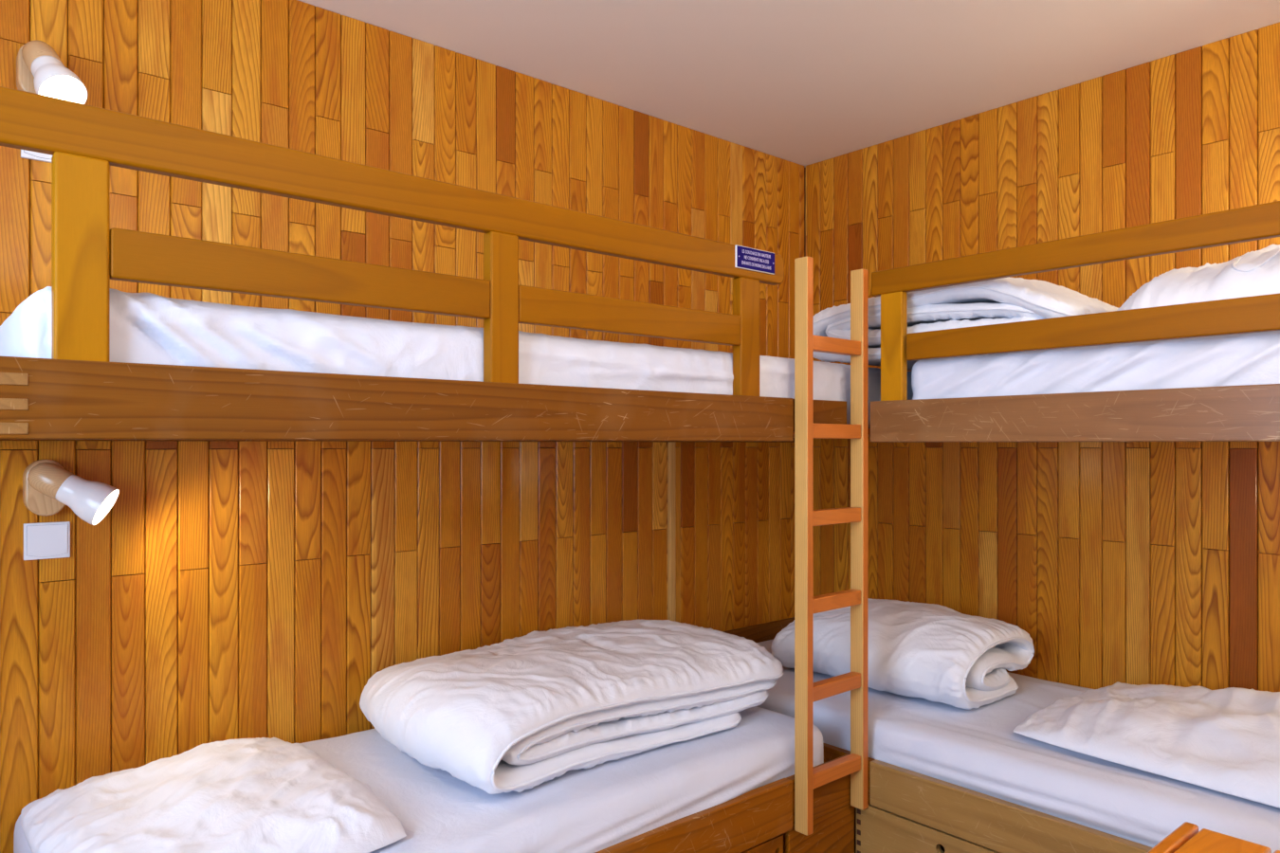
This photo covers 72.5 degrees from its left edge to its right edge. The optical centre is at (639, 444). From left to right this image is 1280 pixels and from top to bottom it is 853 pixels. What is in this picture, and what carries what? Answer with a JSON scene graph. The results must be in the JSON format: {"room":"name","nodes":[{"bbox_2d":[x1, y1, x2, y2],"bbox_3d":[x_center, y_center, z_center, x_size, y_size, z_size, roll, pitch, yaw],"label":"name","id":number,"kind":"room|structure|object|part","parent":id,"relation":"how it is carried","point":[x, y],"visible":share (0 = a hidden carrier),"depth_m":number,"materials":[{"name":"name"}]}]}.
{"room":"hostel bunk room","nodes":[
{"label":"hostel bunk room","id":0,"kind":"room"},
{"bbox_2d":[0,0,804,852],"bbox_3d":[-0.878,0.012,2.436,4.198,2.445,0.014,0,0,-41],"label":"wall","id":1,"kind":"structure","parent":0,"point":[227,591],"depth_m":2.46,"materials":[{"name":"brown wood"}]},
{"bbox_2d":[20,149,52,163],"bbox_3d":[-1.364,-0.690,2.000,0.088,0.083,0.013,0,0,-41],"label":"switch plate","id":2,"kind":"object","parent":1,"relation":"attached to","point":[28,155],"visible":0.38,"depth_m":1.99,"materials":[{"name":"white plastic"}]},
{"bbox_2d":[23,521,70,560],"bbox_3d":[-1.360,0.222,2.003,0.088,0.083,0.013,0,0,-41],"label":"switch plate","id":3,"kind":"object","parent":1,"relation":"attached to","point":[42,540],"visible":1,"depth_m":2.00,"materials":[{"name":"white plastic"}]},
{"bbox_2d":[16,39,87,104],"bbox_3d":[-1.308,-0.818,1.942,0.194,0.173,0.096,0,0,38],"label":"wall lamp","id":4,"kind":"object","parent":1,"relation":"attached to","point":[40,70],"visible":0.91,"depth_m":1.92,"materials":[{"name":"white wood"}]},
{"bbox_3d":[-1.364,-0.840,1.980,0.080,0.128,0.042,0,0,-41],"label":"plate","id":5,"kind":"part","parent":4,"relation":"part of","materials":[{"name":"brown wood"}]},
{"bbox_3d":[-1.331,-0.855,1.946,0.087,0.088,0.068,0,0,29],"label":"arm","id":6,"kind":"part","parent":4,"relation":"part of","materials":[{"name":"brown wood"}]},
{"bbox_3d":[-1.282,-0.797,1.921,0.063,0.073,0.070,0,0,-41],"label":"bulb","id":7,"kind":"part","parent":4,"relation":"part of","materials":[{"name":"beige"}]},
{"bbox_3d":[-1.277,-0.793,1.921,0.099,0.123,0.121,0,0,-41],"label":"lamp shade","id":8,"kind":"part","parent":4,"relation":"part of","materials":[{"name":"white ceramic"}]},
{"bbox_2d":[22,459,119,525],"bbox_3d":[-1.294,0.110,1.982,0.207,0.150,0.108,0,0,-7],"label":"wall lamp","id":9,"kind":"object","parent":1,"relation":"attached to","point":[47,486],"visible":1,"depth_m":1.95,"materials":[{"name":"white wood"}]},
{"bbox_3d":[-1.354,0.099,1.989,0.080,0.128,0.042,0,0,-41],"label":"plate","id":10,"kind":"part","parent":9,"relation":"part of","materials":[{"name":"brown wood"}]},
{"bbox_3d":[-1.321,0.083,1.960,0.088,0.083,0.068,0,0,-14],"label":"arm","id":11,"kind":"part","parent":9,"relation":"part of","materials":[{"name":"brown wood"}]},
{"bbox_3d":[-1.251,0.127,1.978,0.122,0.116,0.095,0,0,-13],"label":"lamp shade","id":12,"kind":"part","parent":9,"relation":"part of","materials":[{"name":"white ceramic"}]},
{"bbox_2d":[0,0,805,799],"bbox_3d":[-0.860,0.012,2.491,4.300,2.446,0.046,0,0,-41],"label":"trim","id":13,"kind":"structure","parent":1,"relation":"attached to","point":[29,0],"depth_m":2.01,"materials":[{"name":"brown"}]},
{"bbox_2d":[0,86,870,442],"bbox_3d":[-0.097,-0.254,2.494,2.931,0.494,0.914,0,0,-41],"label":"bunk","id":14,"kind":"object","parent":1,"relation":"attached to","point":[77,393],"visible":0.98,"depth_m":1.52,"materials":[{"name":"brown wood"}]},
{"bbox_3d":[-0.828,-0.270,1.293,0.070,0.309,0.032,0,0,-41],"label":"guard post","id":15,"kind":"part","parent":14,"relation":"part of","materials":[{"name":"brown wood"}]},
{"bbox_3d":[-0.551,-0.287,1.527,0.653,0.076,0.024,0,0,-41],"label":"rail","id":16,"kind":"part","parent":14,"relation":"part of","materials":[{"name":"brown wood"}]},
{"bbox_3d":[-0.274,-0.462,1.767,1.714,0.079,0.028,0,0,-41],"label":"rail","id":17,"kind":"part","parent":14,"relation":"part of","materials":[{"name":"brown wood"}]},
{"bbox_2d":[0,286,913,428],"bbox_3d":[-0.083,-0.142,2.504,2.848,0.201,0.870,0,0,-41],"label":"mattress","id":18,"kind":"object","parent":14,"relation":"on","point":[146,328],"visible":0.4,"depth_m":1.61,"materials":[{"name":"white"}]},
{"bbox_3d":[-0.280,-0.270,1.764,0.067,0.309,0.032,0,0,-41],"label":"guard post","id":19,"kind":"part","parent":14,"relation":"part of","materials":[{"name":"brown wood"}]},
{"bbox_3d":[-0.003,-0.287,1.999,0.660,0.076,0.024,0,0,-41],"label":"rail","id":20,"kind":"part","parent":14,"relation":"part of","materials":[{"name":"brown wood"}]},
{"bbox_3d":[0.273,-0.270,2.240,0.073,0.309,0.032,0,0,-41],"label":"guard post","id":21,"kind":"part","parent":14,"relation":"part of","materials":[{"name":"brown wood"}]},
{"bbox_3d":[0.297,-0.471,2.233,0.143,0.053,0.002,0,0,-41],"label":"plate","id":22,"kind":"part","parent":14,"relation":"part of","materials":[{"name":"blue"}]},
{"bbox_2d":[794,256,868,836],"bbox_3d":[0.531,0.270,2.409,0.274,1.531,0.044,0,0,-41],"label":"ladder","id":23,"kind":"object","parent":14,"relation":"attached to","point":[807,777],"visible":1,"depth_m":2.35,"materials":[{"name":"brown wood"}]},
{"bbox_2d":[667,442,675,621],"bbox_3d":[0.119,0.405,3.274,0.028,1.060,0.016,0,0,-41],"label":"trim","id":24,"kind":"structure","parent":1,"relation":"attached to","point":[670,446],"depth_m":3.27,"materials":[{"name":"brown wood"}]},
{"bbox_2d":[722,617,794,642],"bbox_3d":[0.424,0.809,3.538,0.778,0.132,0.014,0,0,-41],"label":"baseboard","id":25,"kind":"structure","parent":1,"relation":"attached to","point":[766,631],"depth_m":3.60,"materials":[{"name":"brown wood"}]},
{"bbox_2d":[298,0,1279,167],"bbox_3d":[0.431,-1.261,0.914,4.400,0.100,4.200,0,0,-41],"label":"ceiling","id":26,"kind":"structure","parent":0,"point":[804,82],"depth_m":2.67,"materials":[{"name":"paint"}]},
{"bbox_2d":[782,807,856,852],"bbox_3d":[0.431,1.285,0.914,4.400,0.100,4.200,0,0,-41],"label":"floor","id":27,"kind":"structure","parent":0,"point":[854,808],"depth_m":2.76,"materials":[{"name":"brown wood"}]},
{"bbox_2d":[595,754,854,852],"bbox_3d":[-0.441,1.067,2.201,2.028,0.336,0.908,0,0,-41],"label":"bed","id":28,"kind":"object","parent":27,"relation":"on","point":[755,821],"visible":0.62,"depth_m":2.26,"materials":[{"name":"brown wood"}]},
{"bbox_2d":[13,706,823,852],"bbox_3d":[-0.424,0.881,2.215,1.835,0.178,0.877,0,0,-41],"label":"mattress","id":29,"kind":"object","parent":28,"relation":"on","point":[610,803],"visible":0.33,"depth_m":2.05,"materials":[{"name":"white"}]},
{"bbox_2d":[20,737,406,852],"bbox_3d":[-0.899,0.742,1.815,0.582,0.106,0.718,0,0,-42],"label":"pillow","id":30,"kind":"object","parent":29,"relation":"on","point":[258,795],"visible":1,"depth_m":1.73,"materials":[{"name":"white fabric"}]},
{"bbox_2d":[359,620,783,794],"bbox_3d":[-0.167,0.676,2.479,1.143,0.230,0.707,0,0,-41],"label":"duvet","id":31,"kind":"object","parent":29,"relation":"on","point":[518,714],"visible":1,"depth_m":2.21,"materials":[{"name":"white fabric"}]},
{"bbox_3d":[0.086,1.126,2.080,0.758,0.174,0.020,0,0,-41],"label":"drawer","id":32,"kind":"part","parent":28,"relation":"part of","materials":[{"name":"brown wood"}]},
{"bbox_3d":[0.503,1.134,2.435,0.292,0.202,0.018,0,0,-41],"label":"plinth panel","id":33,"kind":"part","parent":28,"relation":"part of","materials":[{"name":"brown wood"}]},
{"bbox_2d":[822,742,1152,852],"bbox_3d":[1.318,1.069,2.404,0.908,0.333,2.860,0,0,-41],"label":"bed","id":34,"kind":"object","parent":27,"relation":"on","point":[907,812],"visible":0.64,"depth_m":2.30,"materials":[{"name":"brown"}]},
{"bbox_3d":[0.970,1.122,2.131,0.020,0.182,1.040,0,0,-41],"label":"drawer","id":35,"kind":"part","parent":34,"relation":"part of","materials":[{"name":"brown wood"}]},
{"bbox_2d":[756,640,1279,852],"bbox_3d":[1.304,0.880,2.430,0.880,0.178,2.803,0,0,-41],"label":"mattress","id":36,"kind":"object","parent":34,"relation":"on","point":[978,750],"visible":0.38,"depth_m":2.25,"materials":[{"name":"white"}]},
{"bbox_2d":[771,598,1034,710],"bbox_3d":[0.866,0.666,2.951,0.521,0.257,0.728,0,0,-41],"label":"duvet","id":37,"kind":"object","parent":36,"relation":"on","point":[936,653],"visible":0.82,"depth_m":2.71,"materials":[{"name":"white fabric"}]},
{"bbox_2d":[1013,681,1279,808],"bbox_3d":[1.536,0.709,2.221,0.679,0.169,0.932,0,0,-38],"label":"pillow","id":38,"kind":"object","parent":36,"relation":"on","point":[1226,740],"visible":1,"depth_m":2.16,"materials":[{"name":"white fabric"}]},
{"bbox_2d":[1146,822,1279,852],"bbox_3d":[1.015,0.985,1.412,0.455,0.500,0.381,0,0,-41],"label":"bedside table","id":39,"kind":"object","parent":27,"relation":"on","point":[1187,838],"visible":1,"depth_m":1.61,"materials":[{"name":"orange wood"}]},
{"bbox_2d":[805,21,1279,692],"bbox_3d":[2.028,0.012,2.289,0.014,2.445,3.998,0,0,-41],"label":"wall","id":40,"kind":"structure","parent":0,"point":[1138,563],"depth_m":2.91,"materials":[{"name":"brown wood"}]},
{"bbox_2d":[1010,447,1102,448],"bbox_3d":[2.051,0.012,2.309,0.046,2.446,4.000,0,0,-41],"label":"trim","id":41,"kind":"structure","parent":40,"relation":"attached to","point":[1011,448],"depth_m":3.00,"materials":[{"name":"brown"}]},
{"bbox_2d":[868,201,1279,442],"bbox_3d":[1.599,-0.247,2.078,0.908,0.484,2.000,0,0,-41],"label":"bunk","id":42,"kind":"object","parent":40,"relation":"attached to","point":[1247,412],"visible":0.94,"depth_m":2.04,"materials":[{"name":"brown wood"}]},
{"bbox_3d":[0.709,-0.269,2.440,0.027,0.307,0.070,0,0,-41],"label":"guard post","id":43,"kind":"part","parent":42,"relation":"part of","materials":[{"name":"brown wood"}]},
{"bbox_3d":[1.292,-0.455,1.762,0.028,0.069,1.922,0,0,-41],"label":"rail","id":44,"kind":"part","parent":42,"relation":"part of","materials":[{"name":"brown wood"}]},
{"bbox_3d":[1.328,-0.267,1.718,0.023,0.073,1.808,0,0,-41],"label":"rail","id":45,"kind":"part","parent":42,"relation":"part of","materials":[{"name":"brown wood"}]},
{"bbox_2d":[911,330,1279,400],"bbox_3d":[1.632,-0.143,2.037,0.856,0.202,1.782,0,0,-41],"label":"mattress","id":46,"kind":"object","parent":42,"relation":"on","point":[1249,358],"visible":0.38,"depth_m":2.03,"materials":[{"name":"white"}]},
{"bbox_2d":[813,276,1118,370],"bbox_3d":[1.033,-0.360,2.683,0.708,0.228,0.863,0,0,-41],"label":"duvet","id":47,"kind":"object","parent":46,"relation":"on","point":[1005,300],"visible":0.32,"depth_m":2.37,"materials":[{"name":"white fabric"}]},
{"bbox_2d":[1116,244,1279,310],"bbox_3d":[1.597,-0.387,2.089,0.757,0.288,0.699,0,0,-42],"label":"pillow","id":48,"kind":"object","parent":46,"relation":"on","point":[1257,272],"visible":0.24,"depth_m":1.95,"materials":[{"name":"white fabric"}]}
]}

